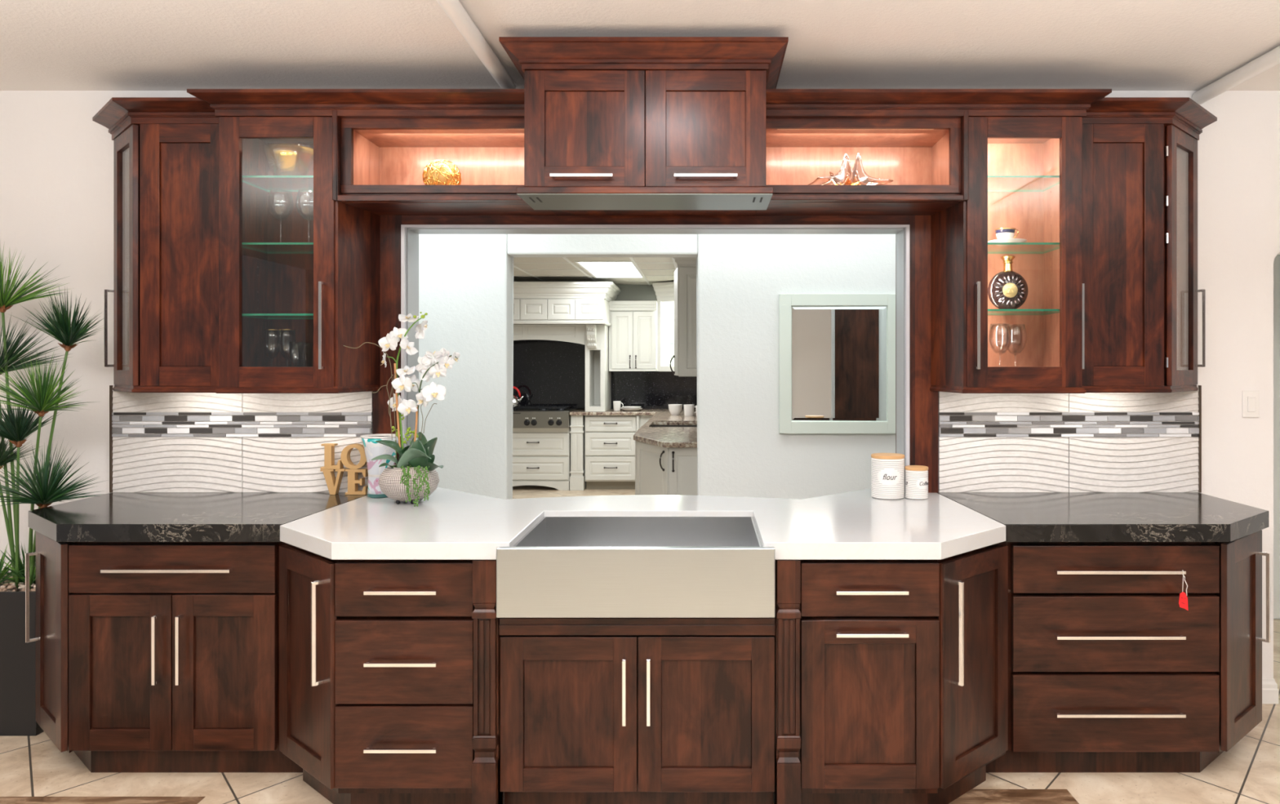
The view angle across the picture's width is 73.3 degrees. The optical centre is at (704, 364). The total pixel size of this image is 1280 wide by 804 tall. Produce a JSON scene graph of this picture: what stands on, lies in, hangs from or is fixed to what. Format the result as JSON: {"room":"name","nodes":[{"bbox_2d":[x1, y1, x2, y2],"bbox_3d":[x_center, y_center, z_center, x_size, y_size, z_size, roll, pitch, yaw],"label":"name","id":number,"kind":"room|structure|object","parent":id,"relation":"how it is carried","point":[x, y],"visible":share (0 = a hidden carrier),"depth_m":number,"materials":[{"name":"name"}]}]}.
{"room":"store","nodes":[
{"label":"store","id":0,"kind":"room"},
{"bbox_2d":[513,257,675,284],"bbox_3d":[-1.920,-1.006,7.850,4.360,0.060,5.620,0,0,0],"label":"ceiling","id":1,"kind":"structure","parent":0,"point":[523,263],"depth_m":8.80,"materials":[{"name":"beige"}]},
{"bbox_2d":[513,257,675,284],"bbox_3d":[-1.724,-0.974,7.810,4.552,0.007,5.500,0,0,0],"label":"grid","id":2,"kind":"object","parent":1,"relation":"attached to","point":[564,258],"visible":0.09,"depth_m":8.94,"materials":[{"name":"white paint"}]},
{"bbox_2d":[574,261,644,277],"bbox_3d":[-0.955,-0.978,8.880,0.560,0.020,1.520,0,0,0],"label":"recessed light","id":3,"kind":"object","parent":1,"relation":"in","point":[585,266],"visible":0.92,"depth_m":8.80,"materials":[{"name":"white"}]},
{"bbox_2d":[568,284,657,482],"bbox_3d":[-1.870,0.214,10.610,4.260,2.500,0.100,0,0,0],"label":"wall","id":4,"kind":"structure","parent":0,"point":[628,292],"depth_m":10.56,"materials":[{"name":"grey"}]},
{"bbox_2d":[608,301,657,371],"bbox_3d":[-0.863,-0.332,10.371,0.575,0.838,0.376,0,0,0],"label":"upper cabinet","id":5,"kind":"object","parent":4,"relation":"attached to","point":[633,331],"visible":1,"depth_m":10.22,"materials":[{"name":"white paint"}]},
{"bbox_2d":[652,281,674,371],"bbox_3d":[-0.243,-0.433,10.195,0.761,1.045,0.677,0,0,0],"label":"upper cabinet","id":6,"kind":"object","parent":4,"relation":"attached to","point":[664,291],"visible":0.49,"depth_m":10.20,"materials":[{"name":"white paint"}]},
{"bbox_2d":[0,0,1279,90],"bbox_3d":[0.000,-1.222,-0.147,10.000,0.080,7.705,0,0,0],"label":"ceiling","id":7,"kind":"structure","parent":0,"point":[46,45],"depth_m":3.08,"materials":[{"name":"white"}]},
{"bbox_2d":[436,0,515,88],"bbox_3d":[-0.812,-1.148,1.975,0.058,0.058,3.150,0,0,0],"label":"ceiling pipe","id":8,"kind":"object","parent":7,"relation":"attached to","point":[455,11],"visible":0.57,"depth_m":3.00,"materials":[{"name":"white paint"}]},
{"bbox_2d":[1191,45,1279,104],"bbox_3d":[2.130,-1.148,2.050,0.058,0.058,3.300,0,0,0],"label":"ceiling pipe","id":9,"kind":"object","parent":7,"relation":"attached to","point":[1270,59],"visible":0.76,"depth_m":3.39,"materials":[{"name":"white paint"}]},
{"bbox_2d":[0,90,1279,678],"bbox_3d":[0.000,0.141,3.780,10.000,2.646,0.150,0,0,0],"label":"wall","id":10,"kind":"structure","parent":0,"point":[56,162],"depth_m":3.71,"materials":[{"name":"white paint"}]},
{"bbox_2d":[103,124,139,386],"bbox_3d":[-2.415,-0.439,3.568,0.274,1.056,0.271,0,0,0],"label":"upper cabinet","id":11,"kind":"object","parent":10,"relation":"attached to","point":[126,291],"visible":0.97,"depth_m":3.63,"materials":[{"name":"brown wood"}]},
{"bbox_2d":[139,123,218,386],"bbox_3d":[-2.095,-0.440,3.550,0.384,1.058,0.308,0,0,0],"label":"upper cabinet","id":12,"kind":"object","parent":10,"relation":"attached to","point":[179,162],"visible":0.51,"depth_m":3.44,"materials":[{"name":"brown wood"}]},
{"bbox_2d":[92,97,218,140],"bbox_3d":[-2.266,-1.004,3.473,0.739,0.083,0.251,0,0,22],"label":"crown molding","id":13,"kind":"structure","parent":12,"relation":"attached to","point":[117,114],"depth_m":3.42,"materials":[{"name":"brown wood"}]},
{"bbox_2d":[109,385,373,493],"bbox_3d":[-1.996,0.323,3.692,1.123,0.461,0.023,0,0,0],"label":"tile backsplash","id":14,"kind":"structure","parent":10,"relation":"attached to","point":[159,442],"depth_m":3.69,"materials":[{"name":"grey tile"}]},
{"bbox_2d":[218,116,380,387],"bbox_3d":[-1.648,-0.438,3.508,0.506,1.061,0.392,0,0,0],"label":"upper cabinet","id":15,"kind":"object","parent":10,"relation":"attached to","point":[328,291],"visible":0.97,"depth_m":3.44,"materials":[{"name":"brown wood"}]},
{"bbox_2d":[112,384,381,393],"bbox_3d":[-1.967,0.102,3.528,1.154,0.026,0.363,0,0,0],"label":"rail","id":16,"kind":"object","parent":15,"relation":"attached to","point":[217,389],"visible":0.87,"depth_m":3.43,"materials":[{"name":"brown wood"}]},
{"bbox_2d":[263,328,280,363],"bbox_3d":[-1.768,-0.035,3.500,0.062,0.212,0.062,0,0,0],"label":"champagne flute","id":17,"kind":"object","parent":15,"relation":"in","point":[265,329],"visible":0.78,"depth_m":3.50,"materials":[{"name":"clear glass"}]},
{"bbox_2d":[241,313,313,319],"bbox_3d":[-1.677,-0.196,3.542,0.406,0.008,0.283,0,0,0],"label":"glass shelf","id":18,"kind":"object","parent":15,"relation":"attached to","point":[244,316],"depth_m":3.45,"materials":[{"name":"teal"}]},
{"bbox_2d":[242,242,313,253],"bbox_3d":[-1.677,-0.478,3.542,0.406,0.008,0.283,0,0,0],"label":"glass shelf","id":19,"kind":"object","parent":15,"relation":"attached to","point":[247,247],"depth_m":3.64,"materials":[{"name":"teal"}]},
{"bbox_2d":[242,175,313,191],"bbox_3d":[-1.677,-0.744,3.542,0.406,0.008,0.283,0,0,0],"label":"glass shelf","id":20,"kind":"object","parent":15,"relation":"attached to","point":[250,184],"depth_m":3.64,"materials":[{"name":"teal"}]},
{"bbox_2d":[267,189,293,247],"bbox_3d":[-1.732,-0.594,3.500,0.096,0.223,0.096,0,0,0],"label":"wine glass","id":21,"kind":"object","parent":15,"relation":"on","point":[272,190],"visible":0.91,"depth_m":3.50,"materials":[{"name":"glass"}]},
{"bbox_2d":[267,189,293,221],"bbox_3d":[-1.732,-0.645,3.500,0.096,0.120,0.096,0,0,0],"label":"bowl","id":22,"kind":"object","parent":21,"relation":"on","point":[271,191],"depth_m":3.50,"materials":[{"name":"clear glass"}]},
{"bbox_2d":[279,328,295,359],"bbox_3d":[-1.705,-0.035,3.500,0.062,0.212,0.062,0,0,0],"label":"champagne flute","id":23,"kind":"object","parent":15,"relation":"in","point":[281,329],"visible":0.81,"depth_m":3.50,"materials":[{"name":"clear glass"}]},
{"bbox_2d":[262,143,313,183],"bbox_3d":[-1.691,-0.814,3.500,0.206,0.128,0.206,0,0,0],"label":"glass bowl","id":24,"kind":"object","parent":15,"relation":"on","point":[282,159],"visible":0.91,"depth_m":3.44,"materials":[{"name":"clear glass"}]},
{"bbox_2d":[288,342,306,366],"bbox_3d":[-1.674,-0.009,3.520,0.066,0.160,0.066,0,0,0],"label":"tumbler","id":25,"kind":"object","parent":15,"relation":"in","point":[304,343],"visible":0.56,"depth_m":3.52,"materials":[{"name":"clear glass"}]},
{"bbox_2d":[295,189,313,246],"bbox_3d":[-1.618,-0.594,3.500,0.096,0.223,0.096,0,0,0],"label":"wine glass","id":26,"kind":"object","parent":15,"relation":"on","point":[300,190],"visible":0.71,"depth_m":3.48,"materials":[{"name":"glass"}]},
{"bbox_2d":[295,189,313,221],"bbox_3d":[-1.618,-0.645,3.500,0.096,0.120,0.096,0,0,0],"label":"bowl","id":27,"kind":"object","parent":26,"relation":"on","point":[299,192],"depth_m":3.48,"materials":[{"name":"clear glass"}]},
{"bbox_2d":[297,342,313,366],"bbox_3d":[-1.664,-0.009,3.570,0.066,0.160,0.066,0,0,0],"label":"tumbler","id":28,"kind":"object","parent":15,"relation":"in","point":[298,348],"visible":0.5,"depth_m":3.57,"materials":[{"name":"clear glass"}]},
{"bbox_2d":[186,88,524,118],"bbox_3d":[-1.313,-1.010,3.490,1.336,0.083,0.428,0,0,0],"label":"crown molding","id":29,"kind":"structure","parent":15,"relation":"attached to","point":[348,103],"depth_m":3.33,"materials":[{"name":"brown wood"}]},
{"bbox_2d":[373,215,401,464],"bbox_3d":[-1.367,-0.043,3.695,0.125,1.193,0.019,0,0,0],"label":"wall panel","id":30,"kind":"object","parent":10,"relation":"attached to","point":[390,225],"visible":0.43,"depth_m":3.69,"materials":[{"name":"brown wood"}]},
{"bbox_2d":[332,110,555,215],"bbox_3d":[-1.048,-0.814,3.523,0.814,0.354,0.362,0,0,0],"label":"display niche","id":31,"kind":"object","parent":10,"relation":"attached to","point":[379,165],"visible":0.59,"depth_m":3.50,"materials":[{"name":"brown wood"}]},
{"bbox_2d":[422,159,461,184],"bbox_3d":[-1.079,-0.766,3.520,0.155,0.136,0.155,0,0,0],"label":"wire bowl","id":32,"kind":"object","parent":31,"relation":"in","point":[438,171],"visible":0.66,"depth_m":3.47,"materials":[{"name":"gold metal"}]},
{"bbox_2d":[498,36,788,215],"bbox_3d":[-0.213,-0.868,3.341,1.005,0.538,0.726,0,0,0],"label":"upper cabinet","id":33,"kind":"object","parent":10,"relation":"attached to","point":[614,126],"visible":1,"depth_m":3.05,"materials":[{"name":"brown wood"}]},
{"bbox_2d":[400,224,909,486],"bbox_3d":[-0.213,-0.023,3.693,2.182,1.150,0.032,0,0,0],"label":"trim","id":34,"kind":"structure","parent":10,"relation":"attached to","point":[403,227],"depth_m":3.68,"materials":[{"name":"grey"}]},
{"bbox_2d":[406,227,904,454],"bbox_3d":[-0.213,-0.017,3.780,2.154,1.142,0.142,0,0,0],"label":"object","id":35,"kind":"structure","parent":10,"relation":"attached to","point":[412,233],"depth_m":3.77,"materials":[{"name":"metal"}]},
{"bbox_2d":[401,215,909,224],"bbox_3d":[-0.213,-0.619,3.696,2.360,0.042,0.017,0,0,0],"label":"header board","id":36,"kind":"object","parent":10,"relation":"attached to","point":[406,220],"visible":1,"depth_m":3.69,"materials":[{"name":"brown wood"}]},
{"bbox_2d":[755,110,968,215],"bbox_3d":[0.622,-0.814,3.523,0.814,0.354,0.362,0,0,0],"label":"display niche","id":37,"kind":"object","parent":10,"relation":"attached to","point":[926,160],"visible":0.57,"depth_m":3.53,"materials":[{"name":"brown wood"}]},
{"bbox_2d":[808,152,893,184],"bbox_3d":[0.592,-0.780,3.512,0.356,0.154,0.108,0,0,0],"label":"centrepiece","id":38,"kind":"object","parent":37,"relation":"in","point":[837,181],"visible":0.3,"depth_m":3.50,"materials":[{"name":"ceramic"}]},
{"bbox_2d":[909,215,937,492],"bbox_3d":[0.941,-0.043,3.695,0.125,1.193,0.019,0,0,0],"label":"wall panel","id":39,"kind":"object","parent":10,"relation":"attached to","point":[923,402],"visible":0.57,"depth_m":3.69,"materials":[{"name":"brown wood"}]},
{"bbox_2d":[930,116,1082,387],"bbox_3d":[1.222,-0.438,3.508,0.506,1.061,0.392,0,0,0],"label":"upper cabinet","id":40,"kind":"object","parent":10,"relation":"attached to","point":[1025,173],"visible":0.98,"depth_m":3.45,"materials":[{"name":"brown wood"}]},
{"bbox_2d":[766,88,1111,118],"bbox_3d":[0.887,-1.010,3.490,1.336,0.083,0.428,0,0,0],"label":"crown molding","id":41,"kind":"structure","parent":40,"relation":"attached to","point":[780,103],"depth_m":3.33,"materials":[{"name":"brown wood"}]},
{"bbox_2d":[987,323,1011,355],"bbox_3d":[1.204,-0.046,3.500,0.092,0.235,0.092,0,0,0],"label":"wine glass","id":42,"kind":"object","parent":40,"relation":"in","point":[1007,323],"visible":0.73,"depth_m":3.50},
{"bbox_2d":[987,238,1026,246],"bbox_3d":[1.230,-0.492,3.490,0.150,0.017,0.150,0,0,0],"label":"saucer","id":43,"kind":"object","parent":40,"relation":"on","point":[1004,240],"visible":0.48,"depth_m":3.44,"materials":[{"name":"white ceramic"}]},
{"bbox_2d":[994,227,1018,239],"bbox_3d":[1.222,-0.522,3.490,0.084,0.054,0.084,0,0,45],"label":"teacup","id":44,"kind":"object","parent":43,"relation":"on","point":[1002,233],"visible":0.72,"depth_m":3.46,"materials":[{"name":"white ceramic"}]},
{"bbox_2d":[987,255,1028,309],"bbox_3d":[1.233,-0.331,3.487,0.164,0.221,0.063,0,0,0],"label":"bottle","id":45,"kind":"object","parent":40,"relation":"on","point":[1007,289],"visible":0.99,"depth_m":3.47,"materials":[{"name":"black glass"}]},
{"bbox_2d":[1003,324,1026,366],"bbox_3d":[1.288,-0.046,3.560,0.092,0.235,0.092,0,0,0],"label":"wine glass","id":46,"kind":"object","parent":40,"relation":"in","point":[1006,324],"visible":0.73,"depth_m":3.55,"materials":[{"name":"glass"}]},
{"bbox_2d":[987,309,1059,315],"bbox_3d":[1.251,-0.214,3.542,0.406,0.008,0.283,0,0,0],"label":"glass shelf","id":47,"kind":"object","parent":40,"relation":"attached to","point":[990,312],"depth_m":3.48,"materials":[{"name":"teal"}]},
{"bbox_2d":[987,242,1059,253],"bbox_3d":[1.251,-0.478,3.542,0.406,0.008,0.283,0,0,0],"label":"glass shelf","id":48,"kind":"object","parent":40,"relation":"attached to","point":[1053,247],"depth_m":3.68,"materials":[{"name":"teal"}]},
{"bbox_2d":[987,175,1059,191],"bbox_3d":[1.251,-0.744,3.542,0.406,0.008,0.283,0,0,0],"label":"glass shelf","id":49,"kind":"object","parent":40,"relation":"attached to","point":[1054,184],"depth_m":3.68,"materials":[{"name":"teal"}]},
{"bbox_2d":[929,384,1198,393],"bbox_3d":[1.541,0.102,3.528,1.154,0.026,0.363,0,0,0],"label":"rail","id":50,"kind":"object","parent":40,"relation":"attached to","point":[1083,389],"visible":0.89,"depth_m":3.43,"materials":[{"name":"brown wood"}]},
{"bbox_2d":[938,385,1201,493],"bbox_3d":[1.571,0.323,3.692,1.123,0.461,0.023,0,0,0],"label":"tile backsplash","id":51,"kind":"structure","parent":10,"relation":"attached to","point":[1086,442],"depth_m":3.69,"materials":[{"name":"grey tile"}]},
{"bbox_2d":[1082,123,1164,386],"bbox_3d":[1.669,-0.440,3.550,0.384,1.058,0.308,0,0,0],"label":"upper cabinet","id":52,"kind":"object","parent":10,"relation":"attached to","point":[1123,164],"visible":0.71,"depth_m":3.44,"materials":[{"name":"brown wood"}]},
{"bbox_2d":[1082,97,1217,140],"bbox_3d":[1.840,-1.004,3.473,0.739,0.083,0.251,0,0,-22],"label":"crown molding","id":53,"kind":"structure","parent":52,"relation":"attached to","point":[1184,113],"depth_m":3.42,"materials":[{"name":"brown wood"}]},
{"bbox_2d":[1164,124,1205,386],"bbox_3d":[1.989,-0.439,3.572,0.274,1.056,0.264,0,0,0],"label":"upper cabinet","id":54,"kind":"object","parent":10,"relation":"attached to","point":[1181,291],"visible":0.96,"depth_m":3.64,"materials":[{"name":"brown wood"}]},
{"bbox_2d":[1242,391,1259,417],"bbox_3d":[2.357,0.173,3.699,0.072,0.116,0.010,0,0,0],"label":"light switch","id":55,"kind":"object","parent":10,"relation":"attached to","point":[1251,399],"visible":1,"depth_m":3.70,"materials":[{"name":"white paint"}]},
{"bbox_2d":[1262,678,1278,704],"bbox_3d":[2.304,1.412,3.747,0.329,0.104,0.116,0,0,0],"label":"baseboard","id":56,"kind":"structure","parent":10,"relation":"attached to","point":[1269,686],"depth_m":3.69,"materials":[{"name":"white paint"}]},
{"bbox_2d":[0,482,1279,803],"bbox_3d":[0.000,1.488,3.750,10.000,0.051,15.500,0,0,0],"label":"floor","id":57,"kind":"structure","parent":0,"point":[1249,772],"depth_m":2.99,"materials":[{"name":"tile"}]},
{"bbox_2d":[0,246,111,736],"bbox_3d":[-2.683,0.473,3.410,0.843,1.981,0.563,0,0,27],"label":"potted plant","id":58,"kind":"object","parent":57,"relation":"on","point":[17,656],"visible":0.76,"depth_m":3.37,"materials":[{"name":"plant"}]},
{"bbox_2d":[0,572,43,736],"bbox_3d":[-2.815,1.180,3.530,0.390,0.568,0.330,0,0,0],"label":"planter","id":59,"kind":"object","parent":58,"relation":"attached to","point":[17,656],"depth_m":3.37,"materials":[{"name":"black"}]},
{"bbox_2d":[25,531,91,773],"bbox_3d":[-2.364,1.041,3.331,0.329,0.846,0.708,0,0,0],"label":"base cabinet","id":60,"kind":"object","parent":57,"relation":"on","point":[51,639],"visible":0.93,"depth_m":3.10,"materials":[{"name":"brown wood"}]},
{"bbox_2d":[68,542,302,773],"bbox_3d":[-1.819,1.041,3.318,0.812,0.846,0.733,0,0,0],"label":"base cabinet","id":61,"kind":"object","parent":57,"relation":"on","point":[174,646],"visible":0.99,"depth_m":2.99,"materials":[{"name":"brown wood"}]},
{"bbox_2d":[28,492,366,542],"bbox_3d":[-1.989,0.585,3.334,1.128,0.062,0.740,0,0,0],"label":"countertop","id":62,"kind":"structure","parent":61,"relation":"on","point":[114,517],"depth_m":3.15,"materials":[{"name":"black stone"}]},
{"bbox_2d":[320,443,368,494],"bbox_3d":[-1.530,0.446,3.645,0.197,0.214,0.034,0,0,0],"label":"love sign","id":63,"kind":"object","parent":62,"relation":"on","point":[333,485],"visible":0.96,"depth_m":3.63,"materials":[{"name":"brown"}]},
{"bbox_2d":[279,542,351,803],"bbox_3d":[-1.311,1.036,3.185,0.336,0.855,1.000,0,0,0],"label":"base cabinet","id":64,"kind":"object","parent":57,"relation":"on","point":[307,618],"visible":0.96,"depth_m":2.83,"materials":[{"name":"brown wood"}]},
{"bbox_2d":[280,487,1005,559],"bbox_3d":[-0.213,0.581,3.295,2.490,0.054,1.269,0,0,0],"label":"countertop","id":65,"kind":"structure","parent":64,"relation":"on","point":[451,525],"depth_m":2.97,"materials":[{"name":"white stone"}]},
{"bbox_2d":[360,433,400,497],"bbox_3d":[-1.356,0.426,3.585,0.160,0.256,0.160,0,0,0],"label":"vase","id":66,"kind":"object","parent":65,"relation":"on","point":[372,449],"visible":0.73,"depth_m":3.54,"materials":[{"name":"white ceramic"}]},
{"bbox_2d":[343,311,460,506],"bbox_3d":[-1.217,0.173,3.430,0.470,0.756,0.231,0,0,0],"label":"potted orchid","id":67,"kind":"object","parent":65,"relation":"on","point":[414,477],"visible":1,"depth_m":3.39,"materials":[{"name":"white plant"}]},
{"bbox_2d":[378,464,439,502],"bbox_3d":[-1.184,0.475,3.430,0.231,0.137,0.231,0,0,0],"label":"bowl","id":68,"kind":"object","parent":67,"relation":"attached to","point":[399,482],"depth_m":3.34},
{"bbox_2d":[496,516,775,617],"bbox_3d":[-0.213,0.672,2.929,0.857,0.215,0.599,0,0,0],"label":"farmhouse sink","id":69,"kind":"object","parent":65,"relation":"in","point":[562,566],"visible":1,"depth_m":2.63,"materials":[{"name":"metal"}]},
{"bbox_2d":[512,516,762,546],"bbox_3d":[-0.213,0.670,2.940,0.786,0.207,0.578,0,0,0],"label":"basin","id":70,"kind":"object","parent":69,"relation":"in","point":[550,531],"depth_m":3.22,"materials":[{"name":"grey metal"}]},
{"bbox_2d":[871,453,904,499],"bbox_3d":[0.758,0.465,3.553,0.137,0.178,0.137,0,0,-42],"label":"canister","id":71,"kind":"object","parent":65,"relation":"on","point":[887,471],"visible":1,"depth_m":3.50,"materials":[{"name":"white ceramic"}]},
{"bbox_2d":[904,465,928,500],"bbox_3d":[0.871,0.488,3.529,0.094,0.131,0.096,0,0,0],"label":"canister","id":72,"kind":"object","parent":65,"relation":"on","point":[916,477],"visible":1,"depth_m":3.49,"materials":[{"name":"white ceramic"}]},
{"bbox_2d":[334,560,474,803],"bbox_3d":[-0.945,1.036,3.054,0.438,0.855,0.803,0,0,0],"label":"base cabinet","id":73,"kind":"object","parent":57,"relation":"on","point":[404,628],"visible":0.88,"depth_m":2.69,"materials":[{"name":"brown wood"}]},
{"bbox_2d":[471,560,502,803],"bbox_3d":[-0.687,1.037,2.711,0.076,0.854,0.098,0,0,0],"label":"pilaster","id":74,"kind":"object","parent":57,"relation":"on","point":[486,740],"visible":0.86,"depth_m":2.67,"materials":[{"name":"brown wood"}]},
{"bbox_2d":[512,427,570,490],"bbox_3d":[-2.038,1.103,10.221,0.925,0.722,0.658,0,0,0],"label":"base cabinet","id":75,"kind":"object","parent":57,"relation":"on","point":[540,456],"visible":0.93,"depth_m":9.93,"materials":[{"name":"white paint"}]},
{"bbox_2d":[569,415,586,490],"bbox_3d":[-1.485,1.028,10.225,0.160,0.872,0.630,0,0,0],"label":"pilaster","id":76,"kind":"object","parent":57,"relation":"on","point":[577,482],"visible":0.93,"depth_m":9.92,"materials":[{"name":"white paint"}]},
{"bbox_2d":[584,415,653,488],"bbox_3d":[-0.978,1.030,10.221,0.835,0.868,0.658,0,0,0],"label":"base cabinet","id":77,"kind":"object","parent":57,"relation":"on","point":[609,442],"visible":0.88,"depth_m":9.93,"materials":[{"name":"white paint"}]},
{"bbox_2d":[569,408,659,415],"bbox_3d":[-1.060,0.573,10.210,1.005,0.038,0.649,0,0,0],"label":"countertop","id":78,"kind":"structure","parent":77,"relation":"on","point":[579,411],"depth_m":9.89,"materials":[{"name":"stone"}]},
{"bbox_2d":[512,405,576,428],"bbox_3d":[-2.058,0.624,10.134,0.983,0.233,0.652,0,0,0],"label":"cooktop","id":79,"kind":"object","parent":78,"relation":"in","point":[523,416],"visible":0.8,"depth_m":9.84,"materials":[{"name":"silver metal"}]},
{"bbox_2d":[512,386,524,407],"bbox_3d":[-2.271,0.384,10.120,0.194,0.244,0.194,0,0,45],"label":"kettle","id":80,"kind":"object","parent":79,"relation":"on","point":[516,402],"visible":0.47,"depth_m":10.09,"materials":[{"name":"silver metal"}]},
{"bbox_2d":[513,281,621,412],"bbox_3d":[-1.847,-0.181,10.033,1.627,1.466,1.034,0,0,0],"label":"hood","id":81,"kind":"object","parent":78,"relation":"on","point":[573,312],"visible":0.86,"depth_m":9.61,"materials":[{"name":"white paint"}]},
{"bbox_2d":[513,339,585,408],"bbox_3d":[-1.995,0.052,10.430,1.210,0.977,0.020,0,0,0],"label":"backsplash","id":82,"kind":"structure","parent":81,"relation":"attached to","point":[546,372],"depth_m":10.42,"materials":[{"name":"stone"}]},
{"bbox_2d":[613,400,623,411],"bbox_3d":[-1.028,0.494,10.085,0.109,0.115,0.092,0,0,-35],"label":"mug","id":83,"kind":"object","parent":78,"relation":"on","point":[616,404],"visible":1,"depth_m":10.04,"materials":[{"name":"white ceramic"}]},
{"bbox_2d":[621,408,642,411],"bbox_3d":[-0.865,0.537,10.100,0.260,0.032,0.260,0,0,0],"label":"platter","id":84,"kind":"object","parent":78,"relation":"on","point":[624,409],"visible":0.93,"depth_m":10.02,"materials":[{"name":"white ceramic"}]},
{"bbox_2d":[622,406,640,408],"bbox_3d":[-0.865,0.518,10.100,0.228,0.030,0.228,0,0,0],"label":"platter","id":85,"kind":"object","parent":84,"relation":"on","point":[624,407],"visible":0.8,"depth_m":10.04,"materials":[{"name":"white ceramic"}]},
{"bbox_2d":[498,617,775,803],"bbox_3d":[-0.213,1.132,3.056,0.868,0.664,0.788,0,0,0],"label":"base cabinet","id":86,"kind":"object","parent":57,"relation":"on","point":[593,710],"visible":0.98,"depth_m":2.70,"materials":[{"name":"brown wood"}]},
{"bbox_2d":[635,440,697,495],"bbox_3d":[-0.213,0.979,8.312,0.741,0.770,4.437,0,0,0],"label":"base cabinet","id":87,"kind":"object","parent":57,"relation":"on","point":[659,470],"visible":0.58,"depth_m":6.17,"materials":[{"name":"white paint"}]},
{"bbox_2d":[633,408,697,448],"bbox_3d":[-0.209,0.572,8.292,0.709,0.040,4.484,0,0,0],"label":"countertop","id":88,"kind":"structure","parent":87,"relation":"on","point":[663,437],"depth_m":6.94,"materials":[{"name":"stone"}]},
{"bbox_2d":[611,371,697,408],"bbox_3d":[-0.498,0.310,8.380,1.314,0.483,4.359,0,0,0],"label":"backsplash","id":89,"kind":"structure","parent":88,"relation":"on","point":[644,389],"depth_m":10.54,"materials":[{"name":"stone"}]},
{"bbox_2d":[652,425,697,426],"bbox_3d":[-0.280,0.678,7.900,0.450,0.171,0.800,0,0,0],"label":"undermount sink","id":90,"kind":"object","parent":88,"relation":"in","point":[652,425],"visible":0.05,"depth_m":8.29,"materials":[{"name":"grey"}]},
{"bbox_2d":[668,404,682,414],"bbox_3d":[-0.322,0.495,9.300,0.156,0.112,0.156,0,0,0],"label":"bowl","id":91,"kind":"object","parent":88,"relation":"on","point":[674,409],"visible":1,"depth_m":9.24,"materials":[{"name":"white ceramic"}]},
{"bbox_2d":[683,404,696,416],"bbox_3d":[-0.166,0.491,9.097,0.126,0.120,0.116,0,0,40],"label":"mug","id":92,"kind":"object","parent":88,"relation":"on","point":[688,408],"visible":0.88,"depth_m":9.05,"materials":[{"name":"white ceramic"}]},
{"bbox_2d":[774,560,800,803],"bbox_3d":[0.261,1.037,2.711,0.076,0.854,0.098,0,0,0],"label":"pilaster","id":93,"kind":"object","parent":57,"relation":"on","point":[788,572],"visible":0.98,"depth_m":2.67,"materials":[{"name":"brown wood"}]},
{"bbox_2d":[800,560,939,803],"bbox_3d":[0.519,1.036,3.054,0.438,0.855,0.803,0,0,0],"label":"base cabinet","id":94,"kind":"object","parent":57,"relation":"on","point":[869,629],"visible":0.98,"depth_m":2.69,"materials":[{"name":"brown wood"}]},
{"bbox_2d":[927,542,1008,803],"bbox_3d":[0.885,1.036,3.186,0.336,0.855,0.998,0,0,0],"label":"base cabinet","id":95,"kind":"object","parent":57,"relation":"on","point":[973,618],"visible":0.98,"depth_m":2.82,"materials":[{"name":"brown wood"}]},
{"bbox_2d":[986,542,1219,773],"bbox_3d":[1.393,1.041,3.318,0.812,0.846,0.733,0,0,0],"label":"base cabinet","id":96,"kind":"object","parent":57,"relation":"on","point":[1108,673],"visible":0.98,"depth_m":2.99,"materials":[{"name":"brown wood"}]},
{"bbox_2d":[936,492,1268,542],"bbox_3d":[1.563,0.585,3.334,1.128,0.062,0.740,0,0,0],"label":"countertop","id":97,"kind":"structure","parent":96,"relation":"on","point":[1027,517],"depth_m":3.15,"materials":[{"name":"black stone"}]},
{"bbox_2d":[1178,569,1187,610],"bbox_3d":[1.643,0.779,2.948,0.037,0.139,0.015,0,0,-14],"label":"price tag","id":98,"kind":"object","parent":96,"relation":"attached to","point":[1183,602],"visible":1,"depth_m":2.94,"materials":[{"name":"red paper"}]},
{"bbox_2d":[1200,529,1270,772],"bbox_3d":[1.940,1.041,3.333,0.334,0.846,0.704,0,0,0],"label":"base cabinet","id":99,"kind":"object","parent":57,"relation":"on","point":[1240,673],"visible":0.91,"depth_m":3.10,"materials":[{"name":"brown wood"}]},
{"bbox_2d":[418,234,1279,619],"bbox_3d":[0.200,0.135,4.970,6.800,2.658,0.140,0,0,0],"label":"wall","id":100,"kind":"structure","parent":0,"point":[466,281],"depth_m":4.90,"materials":[{"name":"white paint"}]},
{"bbox_2d":[778,293,895,434],"bbox_3d":[0.765,-0.002,4.886,0.685,0.800,0.027,0,0,0],"label":"framed mirror","id":101,"kind":"object","parent":100,"relation":"attached to","point":[837,351],"visible":0.91,"depth_m":4.88,"materials":[{"name":"white mirror"}]},
{"bbox_3d":[0.210,0.214,7.800,0.100,2.500,5.520,0,0,0],"label":"wall","id":102,"kind":"structure","parent":0,"visible":0},
{"bbox_2d":[669,257,697,376],"bbox_3d":[-0.063,-0.348,7.973,0.398,0.876,3.854,0,0,0],"label":"upper cabinet","id":103,"kind":"object","parent":102,"relation":"attached to","point":[685,273],"visible":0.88,"depth_m":6.10,"materials":[{"name":"white paint"}]},
{"bbox_3d":[0.200,0.141,3.860,6.800,2.646,0.010,0,0,0],"label":"wall","id":104,"kind":"structure","parent":0,"visible":0},
{"bbox_2d":[895,234,896,453],"bbox_3d":[1.014,0.414,3.875,0.300,2.100,0.020,0,0,0],"label":"trim","id":105,"kind":"structure","parent":104,"relation":"attached to","point":[895,234],"depth_m":3.88,"materials":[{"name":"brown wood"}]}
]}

